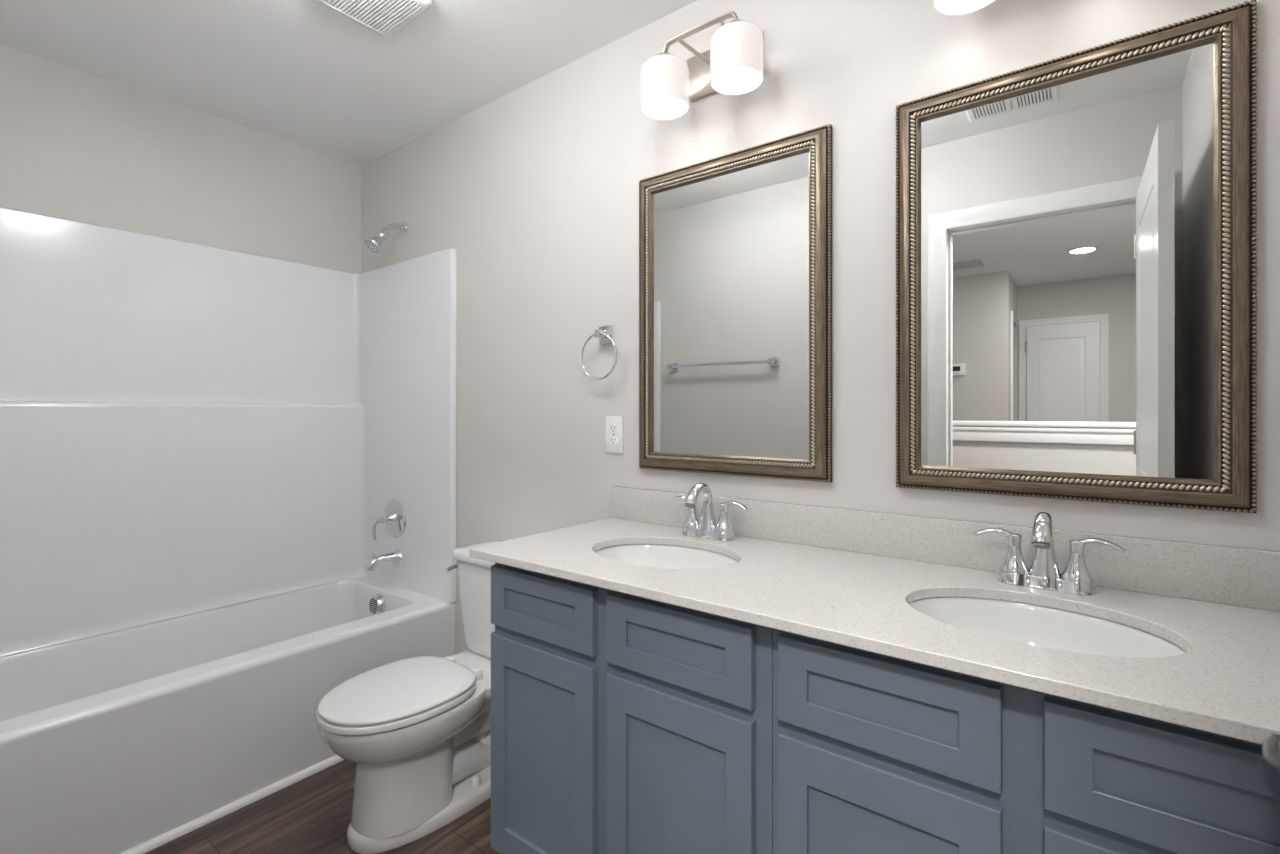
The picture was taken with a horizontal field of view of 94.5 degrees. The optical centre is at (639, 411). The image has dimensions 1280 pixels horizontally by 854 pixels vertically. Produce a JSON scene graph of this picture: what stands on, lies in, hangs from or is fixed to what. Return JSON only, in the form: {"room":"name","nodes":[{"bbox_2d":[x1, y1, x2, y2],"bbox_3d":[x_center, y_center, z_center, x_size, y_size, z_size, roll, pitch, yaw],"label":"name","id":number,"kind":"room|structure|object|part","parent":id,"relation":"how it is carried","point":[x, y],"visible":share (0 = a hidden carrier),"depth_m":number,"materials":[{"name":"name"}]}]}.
{"room":"bathroom","nodes":[
{"label":"bathroom","id":0,"kind":"room"},
{"bbox_2d":[0,43,360,272],"bbox_3d":[-1.906,0.002,2.319,0.100,2.440,1.610,0,0,37],"label":"wall","id":1,"kind":"structure","parent":0,"point":[76,145],"depth_m":2.31,"materials":[{"name":"paint"}]},
{"bbox_2d":[0,207,455,656],"bbox_3d":[-1.523,0.057,2.098,0.773,1.462,1.498,0,0,37],"label":"tub surround","id":2,"kind":"object","parent":1,"relation":"attached to","point":[186,428],"visible":1,"depth_m":2.37,"materials":[{"name":"white plastic"}]},
{"bbox_2d":[365,550,402,570],"bbox_3d":[-1.137,0.658,2.613,0.070,0.072,0.153,0,0,37],"label":"tub spout","id":3,"kind":"object","parent":2,"relation":"attached to","point":[392,558],"visible":1,"depth_m":2.60,"materials":[{"name":"silver metal"}]},
{"bbox_2d":[372,500,405,539],"bbox_3d":[-1.135,0.487,2.648,0.170,0.176,0.094,0,0,37],"label":"tub valve","id":4,"kind":"object","parent":2,"relation":"attached to","point":[395,516],"visible":1,"depth_m":2.65,"materials":[{"name":"silver metal"}]},
{"bbox_3d":[-1.169,0.520,2.632,0.051,0.109,0.017,0,0,5],"label":"lever","id":5,"kind":"part","parent":4,"relation":"part of","materials":[{"name":"silver metal"}]},
{"bbox_3d":[-1.075,0.057,2.680,0.763,1.462,0.029,0,0,37],"label":"panel","id":6,"kind":"part","parent":2,"relation":"part of","materials":[{"name":"white plastic"}]},
{"bbox_2d":[144,760,499,853],"bbox_3d":[-1.568,1.262,-0.379,4.100,0.080,5.700,0,0,37],"label":"floor","id":7,"kind":"structure","parent":0,"point":[310,815],"depth_m":1.74,"materials":[{"name":"brown wood"}]},
{"bbox_2d":[0,576,454,853],"bbox_3d":[-1.525,1.005,2.099,0.768,0.434,1.496,0,0,37],"label":"bathtub","id":8,"kind":"object","parent":7,"relation":"on","point":[114,742],"visible":0.86,"depth_m":1.86,"materials":[{"name":"white plastic"}]},
{"bbox_2d":[120,755,343,853],"bbox_3d":[-1.212,1.212,1.861,0.018,0.020,1.498,0,0,37],"label":"trim","id":9,"kind":"structure","parent":8,"relation":"attached to","point":[149,845],"depth_m":1.80,"materials":[{"name":"white wood"}]},
{"bbox_2d":[316,540,501,853],"bbox_3d":[-0.631,0.865,1.884,0.425,0.745,0.745,0,0,37],"label":"toilet","id":10,"kind":"object","parent":7,"relation":"on","point":[416,730],"visible":0.77,"depth_m":1.71,"materials":[{"name":"white ceramic"}]},
{"bbox_3d":[-0.723,0.843,1.757,0.366,0.020,0.431,0,0,37],"label":"seat","id":11,"kind":"part","parent":10,"relation":"part of","materials":[{"name":"white plastic"}]},
{"bbox_3d":[-0.721,0.820,1.759,0.360,0.019,0.427,0,0,37],"label":"lid","id":12,"kind":"part","parent":10,"relation":"part of","materials":[{"name":"white plastic"}]},
{"bbox_3d":[-0.677,0.569,2.158,0.021,0.033,0.078,0,0,37],"label":"flush lever","id":13,"kind":"part","parent":10,"relation":"part of","materials":[{"name":"silver metal"}]},
{"bbox_3d":[-0.464,0.697,2.098,0.396,0.322,0.184,0,0,37],"label":"tank","id":14,"kind":"part","parent":10,"relation":"part of","materials":[{"name":"white ceramic"}]},
{"bbox_3d":[-0.465,0.514,2.097,0.418,0.042,0.206,0,0,37],"label":"tank lid","id":15,"kind":"part","parent":10,"relation":"part of","materials":[{"name":"white ceramic"}]},
{"bbox_2d":[491,563,772,853],"bbox_3d":[0.079,0.795,1.489,0.768,0.854,0.527,0,0,37],"label":"vanity cabinet","id":16,"kind":"object","parent":7,"relation":"on","point":[622,723],"visible":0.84,"depth_m":1.25,"materials":[{"name":"blue wood"}]},
{"bbox_3d":[-0.237,0.467,1.410,0.347,0.147,0.020,0,0,37],"label":"drawer","id":17,"kind":"part","parent":16,"relation":"part of","materials":[{"name":"blue wood"}]},
{"bbox_3d":[-0.237,0.837,1.410,0.347,0.546,0.020,0,0,37],"label":"door","id":18,"kind":"part","parent":16,"relation":"part of","materials":[{"name":"blue wood"}]},
{"bbox_3d":[0.069,0.467,1.177,0.343,0.147,0.020,0,0,37],"label":"drawer","id":19,"kind":"part","parent":16,"relation":"part of","materials":[{"name":"blue wood"}]},
{"bbox_3d":[0.069,0.837,1.177,0.343,0.546,0.020,0,0,37],"label":"door","id":20,"kind":"part","parent":16,"relation":"part of","materials":[{"name":"blue wood"}]},
{"bbox_2d":[469,517,1279,744],"bbox_3d":[0.346,0.356,1.262,1.522,0.020,0.568,0,0,37],"label":"countertop","id":21,"kind":"structure","parent":16,"relation":"on","point":[1226,682],"depth_m":1.01,"materials":[{"name":"white stone"}]},
{"bbox_2d":[595,544,737,568],"bbox_3d":[0.059,0.442,1.468,0.433,0.150,0.323,0,0,37],"label":"sink","id":22,"kind":"object","parent":21,"relation":"in","point":[648,555],"visible":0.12,"depth_m":1.61,"materials":[{"name":"white ceramic"}]},
{"bbox_2d":[669,483,747,540],"bbox_3d":[0.165,0.270,1.607,0.248,0.152,0.137,0,0,37],"label":"faucet","id":23,"kind":"object","parent":21,"relation":"on","point":[707,527],"visible":1,"depth_m":1.61,"materials":[{"name":"silver metal"}]},
{"bbox_3d":[0.120,0.251,1.687,0.079,0.022,0.021,0,0,32],"label":"lever","id":24,"kind":"part","parent":23,"relation":"part of","materials":[{"name":"silver metal"}]},
{"bbox_3d":[0.148,0.285,1.668,0.052,0.076,0.052,0,0,37],"label":"handle","id":25,"kind":"part","parent":23,"relation":"part of","materials":[{"name":"silver metal"}]},
{"bbox_3d":[0.164,0.259,1.605,0.053,0.130,0.133,0,0,37],"label":"spout","id":26,"kind":"part","parent":23,"relation":"part of","materials":[{"name":"silver metal"}]},
{"bbox_3d":[0.229,0.285,1.607,0.052,0.076,0.052,0,0,37],"label":"handle","id":27,"kind":"part","parent":23,"relation":"part of","materials":[{"name":"silver metal"}]},
{"bbox_3d":[0.254,0.251,1.585,0.079,0.022,0.021,0,0,42],"label":"lever","id":28,"kind":"part","parent":23,"relation":"part of","materials":[{"name":"silver metal"}]},
{"bbox_2d":[909,597,1185,657],"bbox_3d":[0.663,0.442,1.001,0.433,0.150,0.323,0,0,37],"label":"sink","id":29,"kind":"object","parent":21,"relation":"in","point":[1036,625],"visible":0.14,"depth_m":1.11,"materials":[{"name":"white ceramic"}]},
{"bbox_2d":[973,512,1125,595],"bbox_3d":[0.778,0.270,1.141,0.248,0.152,0.137,0,0,37],"label":"faucet","id":30,"kind":"object","parent":21,"relation":"on","point":[1044,573],"visible":1,"depth_m":1.15,"materials":[{"name":"silver metal"}]},
{"bbox_3d":[0.733,0.251,1.221,0.079,0.022,0.021,0,0,32],"label":"lever","id":31,"kind":"part","parent":30,"relation":"part of","materials":[{"name":"silver metal"}]},
{"bbox_3d":[0.761,0.285,1.203,0.052,0.076,0.052,0,0,37],"label":"handle","id":32,"kind":"part","parent":30,"relation":"part of","materials":[{"name":"silver metal"}]},
{"bbox_3d":[0.777,0.259,1.140,0.053,0.130,0.133,0,0,37],"label":"spout","id":33,"kind":"part","parent":30,"relation":"part of","materials":[{"name":"silver metal"}]},
{"bbox_3d":[0.842,0.285,1.141,0.052,0.076,0.052,0,0,37],"label":"handle","id":34,"kind":"part","parent":30,"relation":"part of","materials":[{"name":"silver metal"}]},
{"bbox_3d":[0.868,0.251,1.119,0.079,0.022,0.021,0,0,42],"label":"lever","id":35,"kind":"part","parent":30,"relation":"part of","materials":[{"name":"silver metal"}]},
{"bbox_2d":[773,629,1279,853],"bbox_3d":[0.674,0.795,1.037,0.724,0.854,0.527,0,0,37],"label":"vanity cabinet","id":36,"kind":"object","parent":7,"relation":"on","point":[874,753],"visible":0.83,"depth_m":0.85,"materials":[{"name":"blue wood"}]},
{"bbox_3d":[0.380,0.467,0.942,0.336,0.147,0.020,0,0,37],"label":"drawer","id":37,"kind":"part","parent":36,"relation":"part of","materials":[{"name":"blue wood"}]},
{"bbox_3d":[0.380,0.837,0.942,0.336,0.546,0.020,0,0,37],"label":"door","id":38,"kind":"part","parent":36,"relation":"part of","materials":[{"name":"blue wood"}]},
{"bbox_3d":[0.674,0.837,0.718,0.304,0.546,0.020,0,0,37],"label":"door","id":39,"kind":"part","parent":36,"relation":"part of","materials":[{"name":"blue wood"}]},
{"bbox_3d":[0.674,0.467,0.718,0.304,0.147,0.020,0,0,37],"label":"drawer","id":40,"kind":"part","parent":36,"relation":"part of","materials":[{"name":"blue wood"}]},
{"bbox_2d":[0,0,696,164],"bbox_3d":[-1.568,-1.258,-0.379,4.100,0.080,5.700,0,0,37],"label":"ceiling","id":41,"kind":"structure","parent":0,"point":[301,72],"depth_m":2.01,"materials":[{"name":"white paint"}]},
{"bbox_2d":[313,0,431,36],"bbox_3d":[-0.790,-1.206,1.730,0.270,0.022,0.250,0,0,37],"label":"exhaust fan","id":42,"kind":"object","parent":41,"relation":"attached to","point":[382,18],"visible":1,"depth_m":1.77,"materials":[{"name":"white plastic"}]},
{"bbox_2d":[361,0,1279,653],"bbox_3d":[-0.096,0.002,2.019,3.345,2.440,0.100,0,0,37],"label":"wall","id":43,"kind":"structure","parent":0,"point":[534,189],"depth_m":1.80,"materials":[{"name":"paint"}]},
{"bbox_2d":[363,221,407,254],"bbox_3d":[-1.130,-0.777,2.622,0.090,0.175,0.189,0,0,37],"label":"shower head","id":44,"kind":"object","parent":43,"relation":"attached to","point":[373,244],"visible":1,"depth_m":2.59},
{"bbox_3d":[-1.106,-0.817,2.653,0.023,0.063,0.098,0,0,37],"label":"shower arm","id":45,"kind":"part","parent":44,"relation":"part of","materials":[{"name":"silver metal"}]},
{"bbox_2d":[581,325,616,379],"bbox_3d":[-0.126,-0.193,1.948,0.156,0.182,0.047,0,0,37],"label":"towel ring","id":46,"kind":"object","parent":43,"relation":"attached to","point":[604,333],"visible":1,"depth_m":1.95,"materials":[{"name":"silver metal"}]},
{"bbox_3d":[-0.129,-0.254,1.944,0.024,0.026,0.038,0,0,37],"label":"post","id":47,"kind":"part","parent":46,"relation":"part of","materials":[{"name":"silver metal"}]},
{"bbox_3d":[-0.114,-0.254,1.963,0.054,0.060,0.009,0,0,37],"label":"mount plate","id":48,"kind":"part","parent":46,"relation":"part of","materials":[{"name":"silver metal"}]},
{"bbox_2d":[606,416,622,452],"bbox_3d":[-0.085,0.076,1.942,0.073,0.120,0.009,0,0,37],"label":"wall outlet","id":49,"kind":"object","parent":43,"relation":"attached to","point":[614,424],"visible":1,"depth_m":1.94,"materials":[{"name":"white plastic"}]},
{"bbox_2d":[609,424,617,432],"bbox_3d":[-0.087,0.057,1.940,0.034,0.028,0.003,0,0,37],"label":"receptacle","id":50,"kind":"object","parent":49,"relation":"attached to","point":[613,428],"depth_m":1.94,"materials":[{"name":"white plastic"}]},
{"bbox_2d":[609,436,617,444],"bbox_3d":[-0.087,0.096,1.940,0.034,0.028,0.003,0,0,37],"label":"receptacle","id":51,"kind":"object","parent":49,"relation":"attached to","point":[613,440],"depth_m":1.94,"materials":[{"name":"white plastic"}]},
{"bbox_2d":[641,11,762,119],"bbox_3d":[0.181,-0.944,1.612,0.358,0.199,0.211,0,0,37],"label":"vanity light","id":52,"kind":"object","parent":43,"relation":"attached to","point":[733,63],"visible":1,"depth_m":1.58,"materials":[{"name":"white glass"}]},
{"bbox_3d":[0.069,-0.912,1.649,0.058,0.092,0.058,0,0,37],"label":"bulb","id":53,"kind":"part","parent":52,"relation":"part of","materials":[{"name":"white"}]},
{"bbox_3d":[0.069,-0.904,1.649,0.134,0.120,0.134,0,0,37],"label":"lamp shade","id":54,"kind":"part","parent":52,"relation":"part of","materials":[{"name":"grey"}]},
{"bbox_3d":[0.196,-0.989,1.631,0.143,0.074,0.127,0,0,37],"label":"arm","id":55,"kind":"part","parent":52,"relation":"part of","materials":[{"name":"silver metal"}]},
{"bbox_3d":[0.247,-0.904,1.513,0.134,0.120,0.134,0,0,37],"label":"lamp shade","id":56,"kind":"part","parent":52,"relation":"part of","materials":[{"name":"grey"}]},
{"bbox_3d":[0.247,-0.912,1.513,0.058,0.092,0.058,0,0,37],"label":"bulb","id":57,"kind":"part","parent":52,"relation":"part of","materials":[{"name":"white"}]},
{"bbox_2d":[639,124,831,482],"bbox_3d":[0.238,-0.275,1.682,0.612,0.911,0.031,0,0,37],"label":"framed mirror","id":58,"kind":"object","parent":43,"relation":"attached to","point":[735,248],"visible":1,"depth_m":1.65,"materials":[{"name":"silver metal"}]},
{"bbox_2d":[653,152,808,458],"bbox_3d":[0.241,-0.275,1.685,0.514,0.813,0.004,0,0,37],"label":"mirror glass","id":59,"kind":"object","parent":58,"relation":"attached to","point":[731,240],"depth_m":1.67,"materials":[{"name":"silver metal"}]},
{"bbox_2d":[610,486,1279,611],"bbox_3d":[0.512,0.295,1.480,1.520,0.102,0.020,0,0,37],"label":"backsplash","id":60,"kind":"structure","parent":43,"relation":"attached to","point":[1236,576],"depth_m":1.30,"materials":[{"name":"white stone"}]},
{"bbox_2d":[933,0,994,15],"bbox_3d":[0.779,-0.944,1.158,0.358,0.199,0.211,0,0,37],"label":"vanity light","id":61,"kind":"object","parent":43,"relation":"attached to","point":[946,7],"visible":1,"depth_m":1.25,"materials":[{"name":"white glass"}]},
{"bbox_2d":[895,0,1257,513],"bbox_3d":[0.845,-0.273,1.221,0.603,0.908,0.031,0,0,37],"label":"framed mirror","id":62,"kind":"object","parent":43,"relation":"attached to","point":[1076,247],"visible":1,"depth_m":1.18,"materials":[{"name":"silver metal"}]},
{"bbox_2d":[921,43,1212,479],"bbox_3d":[0.848,-0.273,1.225,0.505,0.810,0.004,0,0,37],"label":"mirror glass","id":63,"kind":"object","parent":62,"relation":"attached to","point":[1067,219],"depth_m":1.20,"materials":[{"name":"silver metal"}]},
{"bbox_2d":[1262,733,1279,801],"bbox_3d":[0.347,0.199,0.217,0.076,2.030,0.740,0,0,38],"label":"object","id":64,"kind":"structure","parent":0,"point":[1270,747],"depth_m":0.47,"materials":[{"name":"silver metal"}]}
]}

